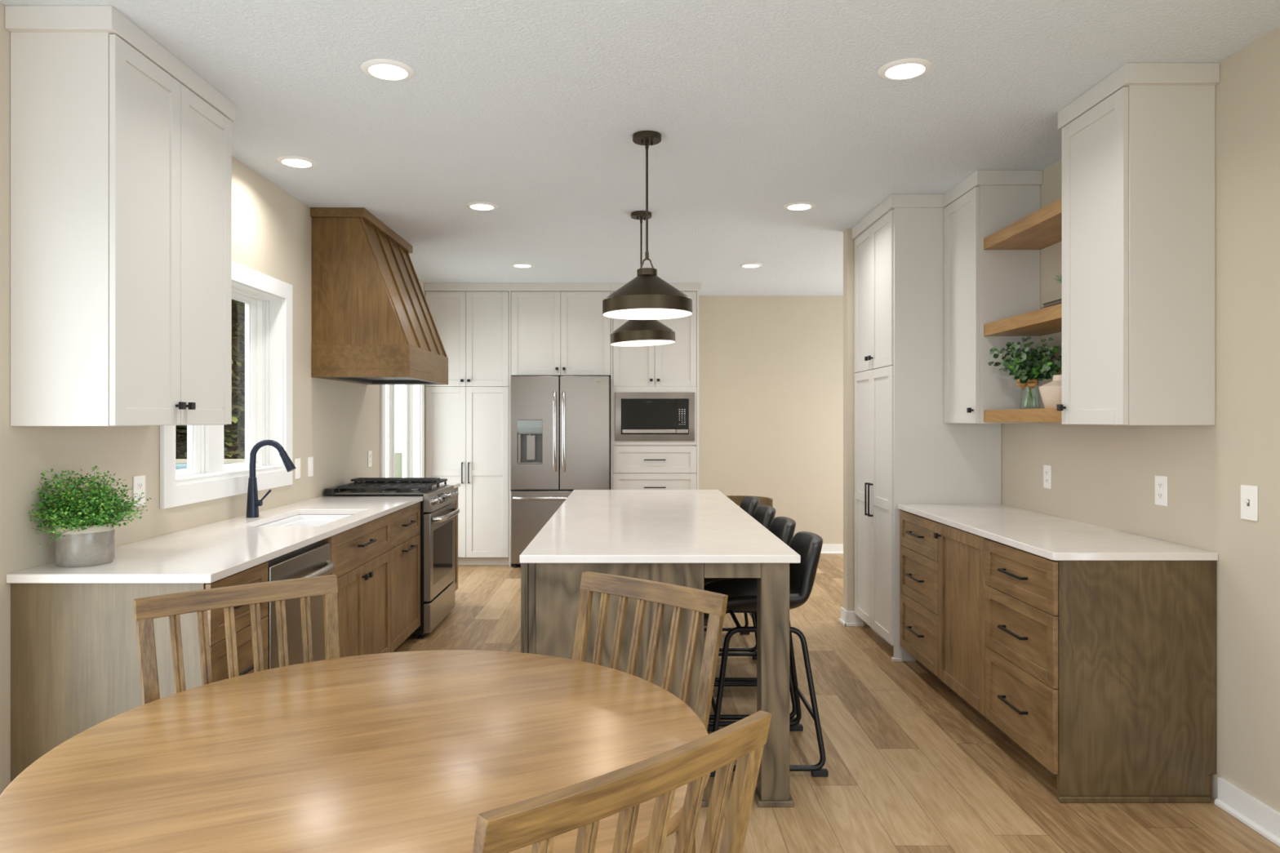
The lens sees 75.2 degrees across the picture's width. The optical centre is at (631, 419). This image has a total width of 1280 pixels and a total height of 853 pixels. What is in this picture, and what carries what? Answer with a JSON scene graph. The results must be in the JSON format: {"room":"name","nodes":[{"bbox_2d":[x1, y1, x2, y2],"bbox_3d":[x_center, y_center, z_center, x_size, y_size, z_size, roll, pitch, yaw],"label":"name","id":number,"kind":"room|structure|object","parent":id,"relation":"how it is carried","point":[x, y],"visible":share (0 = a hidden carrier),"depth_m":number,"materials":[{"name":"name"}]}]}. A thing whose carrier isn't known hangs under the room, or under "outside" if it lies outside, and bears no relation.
{"room":"kitchen","nodes":[
{"label":"kitchen","id":0,"kind":"room"},
{"bbox_2d":[0,2,425,795],"bbox_3d":[-2.080,0.049,3.170,0.160,2.743,11.540,0,0,0],"label":"wall","id":1,"kind":"structure","parent":0,"point":[336,424],"depth_m":3.48,"materials":[{"name":"beige paint"}]},
{"bbox_2d":[4,5,235,426],"bbox_3d":[-1.815,-0.651,3.067,0.367,1.342,0.831,0,0,0],"label":"upper cabinet","id":2,"kind":"object","parent":1,"relation":"attached to","point":[121,152],"visible":1,"depth_m":2.68,"materials":[{"name":"white wood"}]},
{"bbox_2d":[133,475,145,506],"bbox_3d":[-1.996,0.288,3.374,0.008,0.122,0.078,0,0,0],"label":"wall outlet","id":3,"kind":"object","parent":1,"relation":"attached to","point":[139,482],"visible":0.86,"depth_m":3.37,"materials":[{"name":"grey plastic"}]},
{"bbox_2d":[137,482,142,499],"bbox_3d":[-1.993,0.288,3.374,0.002,0.069,0.034,0,0,0],"label":"receptacle","id":4,"kind":"object","parent":3,"relation":"attached to","point":[140,484],"depth_m":3.37,"materials":[{"name":"white plastic"}]},
{"bbox_2d":[160,261,292,508],"bbox_3d":[-2.065,-0.205,4.192,0.170,1.165,1.339,0,0,0],"label":"window","id":5,"kind":"structure","parent":1,"relation":"in","point":[268,300],"depth_m":4.59,"materials":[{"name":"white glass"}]},
{"bbox_2d":[294,457,300,479],"bbox_3d":[-1.995,0.292,4.975,0.008,0.122,0.078,0,0,0],"label":"light switch","id":6,"kind":"object","parent":1,"relation":"attached to","point":[297,461],"visible":0.98,"depth_m":4.97,"materials":[{"name":"white plastic"}]},
{"bbox_2d":[307,457,313,476],"bbox_3d":[-1.995,0.292,5.175,0.008,0.122,0.078,0,0,0],"label":"light switch","id":7,"kind":"object","parent":1,"relation":"attached to","point":[310,460],"visible":1,"depth_m":5.16,"materials":[{"name":"white plastic"}]},
{"bbox_2d":[368,450,371,466],"bbox_3d":[-1.996,0.297,6.350,0.008,0.122,0.078,0,0,0],"label":"wall outlet","id":8,"kind":"object","parent":1,"relation":"attached to","point":[369,451],"visible":1,"depth_m":6.34,"materials":[{"name":"grey plastic"}]},
{"bbox_2d":[310,207,448,384],"bbox_3d":[-1.692,-0.795,5.750,0.613,1.056,1.149,0,0,0],"label":"range hood","id":9,"kind":"object","parent":1,"relation":"attached to","point":[373,322],"visible":1,"depth_m":5.20,"materials":[{"name":"brown wood"}]},
{"bbox_2d":[380,384,424,477],"bbox_3d":[-2.065,0.320,7.285,0.170,2.170,1.340,0,0,0],"label":"window","id":10,"kind":"structure","parent":1,"relation":"in","point":[413,395],"depth_m":7.77,"materials":[{"name":"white glass"}]},
{"bbox_2d":[510,283,610,377],"bbox_3d":[-0.681,-0.877,8.428,0.968,0.890,0.819,0,0,0],"label":"upper cabinet","id":11,"kind":"object","parent":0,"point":[559,330],"visible":0.98,"depth_m":8.06,"materials":[{"name":"wood"}]},
{"bbox_2d":[0,0,1279,295],"bbox_3d":[0.950,-1.353,3.170,6.300,0.060,11.540,0,0,0],"label":"ceiling","id":12,"kind":"structure","parent":0,"point":[531,109],"depth_m":3.51,"materials":[{"name":"white paint"}]},
{"bbox_2d":[275,155,317,168],"bbox_3d":[-1.712,-1.318,4.256,0.197,0.010,0.197,0,0,0],"label":"recessed light","id":13,"kind":"object","parent":12,"relation":"in","point":[297,162],"visible":1,"depth_m":4.24,"materials":[{"name":"white"}]},
{"bbox_2d":[281,159,311,167],"bbox_3d":[-1.712,-1.319,4.256,0.141,0.007,0.141,0,0,0],"label":"diffuser","id":14,"kind":"object","parent":13,"relation":"attached to","point":[289,162],"depth_m":4.25,"materials":[{"name":"white plastic"}]},
{"bbox_2d":[360,58,414,81],"bbox_3d":[-0.919,-1.318,3.142,0.197,0.010,0.197,0,0,0],"label":"recessed light","id":15,"kind":"object","parent":12,"relation":"in","point":[385,69],"visible":1,"depth_m":3.12,"materials":[{"name":"white"}]},
{"bbox_2d":[368,64,407,79],"bbox_3d":[-0.919,-1.319,3.142,0.141,0.007,0.141,0,0,0],"label":"diffuser","id":16,"kind":"object","parent":15,"relation":"attached to","point":[381,72],"depth_m":3.14,"materials":[{"name":"white plastic"}]},
{"bbox_2d":[465,201,497,210],"bbox_3d":[-0.923,-1.318,5.137,0.197,0.010,0.197,0,0,0],"label":"recessed light","id":17,"kind":"object","parent":12,"relation":"in","point":[479,206],"visible":1,"depth_m":5.11,"materials":[{"name":"white"}]},
{"bbox_2d":[470,204,493,209],"bbox_3d":[-0.923,-1.319,5.137,0.141,0.007,0.141,0,0,0],"label":"diffuser","id":18,"kind":"object","parent":17,"relation":"attached to","point":[474,206],"depth_m":5.13,"materials":[{"name":"white plastic"}]},
{"bbox_2d":[511,262,533,267],"bbox_3d":[-0.930,-1.318,7.100,0.197,0.010,0.197,0,0,0],"label":"recessed light","id":19,"kind":"object","parent":12,"relation":"in","point":[516,264],"visible":1,"depth_m":7.08,"materials":[{"name":"white"}]},
{"bbox_2d":[514,264,530,267],"bbox_3d":[-0.930,-1.319,7.100,0.141,0.007,0.141,0,0,0],"label":"diffuser","id":20,"kind":"object","parent":19,"relation":"attached to","point":[515,265],"depth_m":7.09,"materials":[{"name":"white"}]},
{"bbox_2d":[609,210,675,346],"bbox_3d":[0.073,-0.902,5.320,0.419,0.840,0.417,0,0,0],"label":"pendant light","id":21,"kind":"object","parent":12,"relation":"hanging from","point":[633,332],"visible":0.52,"depth_m":5.20,"materials":[{"name":"brown metal"}]},
{"bbox_2d":[602,130,692,319],"bbox_3d":[0.075,-0.905,3.863,0.418,0.834,0.417,0,0,0],"label":"pendant light","id":22,"kind":"object","parent":12,"relation":"hanging from","point":[647,296],"visible":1,"depth_m":3.78,"materials":[{"name":"brown metal"}]},
{"bbox_2d":[739,262,762,267],"bbox_3d":[1.023,-1.318,7.100,0.197,0.010,0.197,0,0,0],"label":"recessed light","id":23,"kind":"object","parent":12,"relation":"in","point":[747,264],"visible":1,"depth_m":7.08,"materials":[{"name":"white"}]},
{"bbox_2d":[742,264,759,267],"bbox_3d":[1.023,-1.319,7.100,0.141,0.007,0.141,0,0,0],"label":"diffuser","id":24,"kind":"object","parent":23,"relation":"attached to","point":[744,265],"depth_m":7.09,"materials":[{"name":"white"}]},
{"bbox_2d":[782,201,815,210],"bbox_3d":[1.039,-1.318,5.137,0.197,0.010,0.197,0,0,0],"label":"recessed light","id":25,"kind":"object","parent":12,"relation":"in","point":[798,206],"visible":1,"depth_m":5.11,"materials":[{"name":"white"}]},
{"bbox_2d":[787,204,810,209],"bbox_3d":[1.039,-1.319,5.137,0.141,0.007,0.141,0,0,0],"label":"diffuser","id":26,"kind":"object","parent":25,"relation":"attached to","point":[790,206],"depth_m":5.13,"materials":[{"name":"white plastic"}]},
{"bbox_2d":[877,57,933,80],"bbox_3d":[1.033,-1.318,3.135,0.197,0.010,0.197,0,0,0],"label":"recessed light","id":27,"kind":"object","parent":12,"relation":"in","point":[907,68],"visible":1,"depth_m":3.12,"materials":[{"name":"white"}]},
{"bbox_2d":[885,63,924,79],"bbox_3d":[1.033,-1.319,3.135,0.141,0.007,0.141,0,0,0],"label":"diffuser","id":28,"kind":"object","parent":27,"relation":"attached to","point":[893,71],"depth_m":3.14,"materials":[{"name":"white plastic"}]},
{"bbox_2d":[698,295,843,544],"bbox_3d":[1.000,0.049,8.890,6.000,2.743,0.100,0,0,0],"label":"wall","id":29,"kind":"structure","parent":0,"point":[771,367],"depth_m":8.84,"materials":[{"name":"beige paint"}]},
{"bbox_2d":[820,544,843,553],"bbox_3d":[2.340,1.370,8.827,3.320,0.100,0.026,0,0,0],"label":"baseboard","id":30,"kind":"structure","parent":29,"relation":"attached to","point":[826,548],"depth_m":8.83,"materials":[{"name":"white wood"}]},
{"bbox_2d":[394,553,1279,852],"bbox_3d":[0.950,1.450,3.170,6.300,0.060,11.540,0,0,0],"label":"floor","id":31,"kind":"structure","parent":0,"point":[911,767],"depth_m":3.33,"materials":[{"name":"brown wood"}]},
{"bbox_2d":[10,561,268,782],"bbox_3d":[-1.661,0.972,2.886,0.674,0.897,0.444,0,0,0],"label":"base cabinet","id":32,"kind":"object","parent":31,"relation":"on","point":[75,662],"visible":0.23,"depth_m":2.68,"materials":[{"name":"brown wood"}]},
{"bbox_2d":[133,574,339,704],"bbox_3d":[-0.920,0.943,2.128,0.526,0.955,0.568,0,0,-41],"label":"dining chair","id":33,"kind":"object","parent":31,"relation":"on","point":[173,605],"visible":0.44,"depth_m":2.29,"materials":[{"name":"brown wood"}]},
{"bbox_2d":[266,539,334,669],"bbox_3d":[-1.621,0.970,3.433,0.670,0.860,0.634,0,0,0],"label":"dishwasher","id":34,"kind":"object","parent":31,"relation":"on","point":[312,560],"visible":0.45,"depth_m":3.38,"materials":[{"name":"grey metal"}]},
{"bbox_2d":[0,649,710,852],"bbox_3d":[-0.502,1.040,1.727,1.335,0.760,1.335,0,0,0],"label":"dining table","id":35,"kind":"object","parent":31,"relation":"on","point":[402,752],"visible":0.87,"depth_m":1.62,"materials":[{"name":"brown wood"}]},
{"bbox_2d":[323,513,391,657],"bbox_3d":[-1.661,0.972,4.223,0.674,0.897,0.929,0,0,0],"label":"base cabinet","id":36,"kind":"object","parent":31,"relation":"on","point":[361,555],"visible":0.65,"depth_m":4.22,"materials":[{"name":"brown wood"}]},
{"bbox_2d":[5,496,422,583],"bbox_3d":[-1.670,0.508,4.008,0.658,0.030,2.705,0,0,0],"label":"countertop","id":37,"kind":"structure","parent":36,"relation":"on","point":[208,553],"depth_m":3.20,"materials":[{"name":"white stone"}]},
{"bbox_2d":[27,466,151,567],"bbox_3d":[-1.838,0.326,2.835,0.321,0.334,0.418,0,0,-9],"label":"potted plant","id":38,"kind":"object","parent":37,"relation":"on","point":[84,531],"visible":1,"depth_m":2.79,"materials":[{"name":"plant"}]},
{"bbox_2d":[245,439,296,517],"bbox_3d":[-1.826,0.296,4.215,0.248,0.393,0.060,0,0,0],"label":"kitchen faucet","id":39,"kind":"object","parent":37,"relation":"on","point":[253,504],"visible":1,"depth_m":4.20,"materials":[{"name":"grey metal"}]},
{"bbox_2d":[257,514,352,526],"bbox_3d":[-1.643,0.639,4.219,0.423,0.232,0.774,0,0,0],"label":"sink","id":40,"kind":"object","parent":37,"relation":"in","point":[300,520],"visible":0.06,"depth_m":4.57,"materials":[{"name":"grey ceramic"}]},
{"bbox_2d":[324,478,459,639],"bbox_3d":[-1.605,0.926,5.757,0.760,0.988,0.774,0,0,0],"label":"gas range","id":41,"kind":"object","parent":31,"relation":"on","point":[438,510],"visible":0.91,"depth_m":5.52,"materials":[{"name":"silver metal"}]},
{"bbox_2d":[324,482,443,496],"bbox_3d":[-1.665,0.479,5.757,0.639,0.069,0.774,0,0,0],"label":"cooktop","id":42,"kind":"object","parent":41,"relation":"in","point":[358,489],"depth_m":5.47,"materials":[{"name":"black metal"}]},
{"bbox_2d":[351,477,439,483],"bbox_3d":[-1.630,0.418,5.758,0.580,0.026,0.145,0,0,0],"label":"grate","id":43,"kind":"object","parent":41,"relation":"on","point":[368,480],"visible":1,"depth_m":5.69,"materials":[{"name":"metal"}]},
{"bbox_2d":[390,502,420,652],"bbox_3d":[-1.661,0.972,5.021,0.674,0.897,0.663,0,0,0],"label":"base cabinet","id":44,"kind":"object","parent":31,"relation":"on","point":[405,549],"visible":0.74,"depth_m":5.02,"materials":[{"name":"brown wood"}]},
{"bbox_2d":[453,487,457,591],"bbox_3d":[-1.677,0.972,6.338,0.642,0.897,0.355,0,0,0],"label":"base cabinet","id":45,"kind":"object","parent":31,"relation":"on","point":[455,580],"visible":0.12,"depth_m":6.46,"materials":[{"name":"brown wood"}]},
{"bbox_2d":[435,482,460,488],"bbox_3d":[-1.671,0.508,6.349,0.657,0.030,0.382,0,0,0],"label":"countertop","id":46,"kind":"structure","parent":45,"relation":"on","point":[455,485],"depth_m":6.43,"materials":[{"name":"white stone"}]},
{"bbox_2d":[424,283,512,566],"bbox_3d":[-1.582,0.049,8.428,0.832,2.742,0.820,0,0,0],"label":"tall cabinet","id":47,"kind":"object","parent":31,"relation":"on","point":[468,419],"visible":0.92,"depth_m":8.06,"materials":[{"name":"white wood"}]},
{"bbox_2d":[511,376,610,567],"bbox_3d":[-0.679,0.499,8.337,0.952,1.842,0.886,0,0,0],"label":"refrigerator","id":48,"kind":"object","parent":31,"relation":"on","point":[561,426],"visible":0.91,"depth_m":7.97,"materials":[{"name":"grey metal"}]},
{"bbox_2d":[472,710,771,852],"bbox_3d":[-0.150,0.943,1.338,0.526,0.955,0.568,0,0,-42],"label":"dining chair","id":49,"kind":"object","parent":31,"relation":"on","point":[535,821],"visible":1,"depth_m":1.14,"materials":[{"name":"brown wood"}]},
{"bbox_2d":[572,571,728,852],"bbox_3d":[-0.116,0.943,2.183,0.526,0.955,0.568,0,0,42],"label":"dining chair","id":50,"kind":"object","parent":31,"relation":"on","point":[700,601],"visible":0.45,"depth_m":2.33,"materials":[{"name":"brown wood"}]},
{"bbox_2d":[610,283,702,489],"bbox_3d":[0.241,0.049,8.428,0.877,2.742,0.820,0,0,0],"label":"tall cabinet","id":51,"kind":"object","parent":31,"relation":"on","point":[673,367],"visible":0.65,"depth_m":8.05,"materials":[{"name":"white wood"}]},
{"bbox_2d":[615,392,694,440],"bbox_3d":[0.230,-0.032,8.232,0.770,0.471,0.440,0,0,0],"label":"microwave","id":52,"kind":"object","parent":51,"relation":"in","point":[639,416],"visible":1,"depth_m":8.02,"materials":[{"name":"grey metal"}]},
{"bbox_2d":[520,563,794,807],"bbox_3d":[0.075,0.972,4.454,1.044,0.897,2.820,0,0,0],"label":"kitchen island","id":53,"kind":"object","parent":31,"relation":"on","point":[550,593],"visible":0.27,"depth_m":3.06,"materials":[{"name":"brown wood"}]},
{"bbox_2d":[519,489,800,563],"bbox_3d":[0.105,0.508,4.455,1.025,0.030,2.854,0,0,0],"label":"island countertop","id":54,"kind":"structure","parent":53,"relation":"on","point":[589,526],"depth_m":3.66,"materials":[{"name":"white stone"}]},
{"bbox_2d":[703,496,759,652],"bbox_3d":[0.543,0.954,5.270,0.530,0.931,0.514,0,0,0],"label":"bar stool","id":55,"kind":"object","parent":31,"relation":"on","point":[749,504],"visible":0.23,"depth_m":5.12,"materials":[{"name":"black leather"}]},
{"bbox_2d":[703,505,775,681],"bbox_3d":[0.543,0.954,4.690,0.530,0.931,0.514,0,0,0],"label":"bar stool","id":56,"kind":"object","parent":31,"relation":"on","point":[764,515],"visible":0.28,"depth_m":4.70,"materials":[{"name":"black leather"}]},
{"bbox_2d":[725,495,773,506],"bbox_3d":[0.930,1.048,7.171,0.570,0.745,0.529,0,0,0],"label":"tub chair","id":57,"kind":"object","parent":31,"relation":"on","point":[768,501],"visible":0.13,"depth_m":7.33,"materials":[{"name":"beige fabric"}]},
{"bbox_2d":[703,516,799,724],"bbox_3d":[0.543,0.954,4.130,0.530,0.931,0.514,0,0,0],"label":"bar stool","id":58,"kind":"object","parent":31,"relation":"on","point":[783,527],"visible":0.23,"depth_m":3.95,"materials":[{"name":"black leather"}]},
{"bbox_2d":[703,531,828,777],"bbox_3d":[0.543,0.954,3.560,0.530,0.931,0.514,0,0,0],"label":"bar stool","id":59,"kind":"object","parent":31,"relation":"on","point":[741,593],"visible":0.63,"depth_m":3.38,"materials":[{"name":"black metal"}]},
{"bbox_2d":[851,194,1001,662],"bbox_3d":[1.842,0.049,5.304,0.672,2.742,0.868,0,0,0],"label":"pantry cabinet","id":60,"kind":"object","parent":31,"relation":"on","point":[905,452],"visible":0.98,"depth_m":4.89,"materials":[{"name":"white wood"}]},
{"bbox_2d":[899,510,956,696],"bbox_3d":[1.857,0.972,4.567,0.632,0.897,0.605,0,0,0],"label":"base cabinet","id":61,"kind":"object","parent":31,"relation":"on","point":[918,547],"visible":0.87,"depth_m":4.55,"materials":[{"name":"brown wood"}]},
{"bbox_2d":[897,503,1217,560],"bbox_3d":[1.873,0.508,3.985,0.613,0.030,1.801,0,0,0],"label":"countertop","id":62,"kind":"structure","parent":61,"relation":"on","point":[1051,537],"depth_m":3.56,"materials":[{"name":"white stone"}]},
{"bbox_2d":[933,523,1006,738],"bbox_3d":[1.857,0.972,3.982,0.631,0.897,0.563,0,0,0],"label":"base cabinet","id":63,"kind":"object","parent":31,"relation":"on","point":[962,646],"visible":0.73,"depth_m":3.95,"materials":[{"name":"brown wood"}]},
{"bbox_2d":[985,538,1216,803],"bbox_3d":[1.859,0.972,3.389,0.637,0.897,0.619,0,0,0],"label":"base cabinet","id":64,"kind":"object","parent":31,"relation":"on","point":[1102,674],"visible":0.99,"depth_m":3.09,"materials":[{"name":"brown wood"}]},
{"bbox_2d":[843,228,867,625],"bbox_3d":[2.746,0.049,5.796,2.508,2.743,0.108,0,0,0],"label":"wall partition","id":65,"kind":"structure","parent":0,"point":[848,243],"depth_m":5.74,"materials":[{"name":"beige paint"}]},
{"bbox_2d":[839,607,863,626],"bbox_3d":[1.533,1.370,5.791,0.134,0.100,0.150,0,0,0],"label":"baseboard","id":66,"kind":"structure","parent":65,"relation":"attached to","point":[847,618],"depth_m":5.73,"materials":[{"name":"white wood"}]},
{"bbox_2d":[1001,26,1279,813],"bbox_3d":[2.240,0.049,1.570,0.120,2.743,8.340,0,0,0],"label":"wall","id":67,"kind":"structure","parent":0,"point":[1104,476],"depth_m":3.02,"materials":[{"name":"beige paint"}]},
{"bbox_2d":[943,170,1042,423],"bbox_3d":[1.992,-0.651,4.642,0.373,1.342,0.480,0,0,0],"label":"upper cabinet","id":68,"kind":"object","parent":67,"relation":"attached to","point":[981,286],"visible":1,"depth_m":4.43,"materials":[{"name":"white wood"}]},
{"bbox_2d":[983,198,1062,249],"bbox_3d":[2.027,-0.936,3.989,0.303,0.063,0.872,0,0,0],"label":"wall shelf","id":69,"kind":"object","parent":67,"relation":"attached to","point":[1042,228],"visible":0.51,"depth_m":4.08,"materials":[{"name":"brown wood"}]},
{"bbox_2d":[983,303,1062,336],"bbox_3d":[2.027,-0.477,3.989,0.303,0.063,0.872,0,0,0],"label":"wall shelf","id":70,"kind":"object","parent":67,"relation":"attached to","point":[1048,320],"visible":0.51,"depth_m":4.05,"materials":[{"name":"brown wood"}]},
{"bbox_3d":[2.042,-0.522,3.853,0.175,0.024,0.245,0,0,0],"label":"book","id":71,"kind":"object","parent":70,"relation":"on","visible":0},
{"bbox_2d":[1042,298,1062,307],"bbox_3d":[2.046,-0.544,3.849,0.167,0.020,0.237,0,0,0],"label":"book","id":72,"kind":"object","parent":71,"relation":"on","point":[1057,301],"visible":0.16,"depth_m":3.87,"materials":[{"name":"grey paper"}]},
{"bbox_2d":[1053,272,1062,283],"bbox_3d":[2.018,-0.623,3.796,0.172,0.137,0.193,0,0,-27],"label":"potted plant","id":73,"kind":"object","parent":72,"relation":"on","point":[1060,280],"visible":0.1,"depth_m":3.84,"materials":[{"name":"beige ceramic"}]},
{"bbox_2d":[983,408,1062,422],"bbox_3d":[2.027,-0.021,3.989,0.303,0.063,0.872,0,0,0],"label":"wall shelf","id":74,"kind":"object","parent":67,"relation":"attached to","point":[1045,415],"visible":0.51,"depth_m":3.97,"materials":[{"name":"brown wood"}]},
{"bbox_2d":[987,336,1062,408],"bbox_3d":[1.995,-0.243,4.194,0.354,0.381,0.400,0,0,0],"label":"potted plant","id":75,"kind":"object","parent":74,"relation":"on","point":[1027,371],"visible":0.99,"depth_m":4.16,"materials":[{"name":"green plant"}]},
{"bbox_2d":[1039,374,1062,408],"bbox_3d":[2.065,-0.134,3.985,0.200,0.162,0.200,0,0,0],"label":"ceramic vase","id":76,"kind":"object","parent":74,"relation":"on","point":[1051,393],"visible":0.45,"depth_m":3.94,"materials":[{"name":"beige ceramic"}]},
{"bbox_2d":[1043,464,1051,488],"bbox_3d":[2.176,0.297,4.347,0.008,0.122,0.078,0,0,0],"label":"wall outlet","id":77,"kind":"object","parent":67,"relation":"attached to","point":[1046,468],"visible":1,"depth_m":4.34,"materials":[{"name":"grey plastic"}]},
{"bbox_2d":[1044,470,1048,483],"bbox_3d":[2.173,0.297,4.347,0.002,0.069,0.034,0,0,0],"label":"receptacle","id":78,"kind":"object","parent":77,"relation":"attached to","point":[1046,471],"depth_m":4.35,"materials":[{"name":"white plastic"}]},
{"bbox_2d":[1057,62,1219,425],"bbox_3d":[1.992,-0.651,3.324,0.373,1.342,0.496,0,0,0],"label":"upper cabinet","id":79,"kind":"object","parent":67,"relation":"attached to","point":[1139,145],"visible":1,"depth_m":3.10,"materials":[{"name":"white wood"}]},
{"bbox_2d":[1155,475,1168,506],"bbox_3d":[2.176,0.290,3.414,0.008,0.122,0.078,0,0,0],"label":"wall outlet","id":80,"kind":"object","parent":67,"relation":"attached to","point":[1161,482],"visible":1,"depth_m":3.40,"materials":[{"name":"grey plastic"}]},
{"bbox_2d":[1157,481,1163,499],"bbox_3d":[2.173,0.290,3.414,0.002,0.069,0.034,0,0,0],"label":"receptacle","id":81,"kind":"object","parent":80,"relation":"attached to","point":[1160,484],"depth_m":3.41,"materials":[{"name":"white plastic"}]},
{"bbox_2d":[1214,777,1279,847],"bbox_3d":[2.167,1.370,1.808,0.026,0.100,2.527,0,0,0],"label":"baseboard","id":82,"kind":"structure","parent":67,"relation":"attached to","point":[1246,808],"depth_m":2.91,"materials":[{"name":"white wood"}]},
{"bbox_2d":[1240,484,1257,521],"bbox_3d":[2.170,0.292,2.928,0.020,0.122,0.078,0,0,0],"label":"light switch","id":83,"kind":"object","parent":67,"relation":"attached to","point":[1249,494],"visible":1,"depth_m":2.92,"materials":[{"name":"white plastic"}]},
{"label":"outside","id":84,"kind":"structure","parent":0,"visible":0},
{"bbox_2d":[395,453,402,477],"bbox_3d":[-21.085,1.820,16.500,37.830,0.100,57.000,0,0,0],"label":"yard","id":85,"kind":"structure","parent":84,"point":[398,456],"depth_m":32.45,"materials":[{"name":"green plant"}]},
{"bbox_2d":[175,425,186,458],"bbox_3d":[-10.285,-3.656,19.006,1.884,11.096,1.867,0,0,17],"label":"conifer tree","id":86,"kind":"object","parent":85,"relation":"on","point":[180,430],"visible":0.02,"depth_m":18.70,"materials":[{"name":"green plant"}]},
{"bbox_2d":[175,458,244,469],"bbox_3d":[-8.600,1.200,11.250,9.080,1.140,4.380,0,0,0],"label":"swimming pool","id":87,"kind":"object","parent":85,"relation":"on","point":[180,464],"visible":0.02,"depth_m":13.28,"materials":[{"name":"liquid"}]},
{"bbox_2d":[177,299,244,458],"bbox_3d":[-6.908,-3.079,14.424,1.880,9.928,1.881,0,0,0],"label":"conifer tree","id":88,"kind":"object","parent":85,"relation":"on","point":[234,433],"visible":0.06,"depth_m":14.14,"materials":[{"name":"green plant"}]},
{"bbox_2d":[239,374,244,444],"bbox_3d":[-7.918,-3.409,16.713,1.896,10.636,1.921,0,0,20],"label":"conifer tree","id":89,"kind":"object","parent":85,"relation":"on","point":[242,378],"visible":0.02,"depth_m":16.38,"materials":[{"name":"green plant"}]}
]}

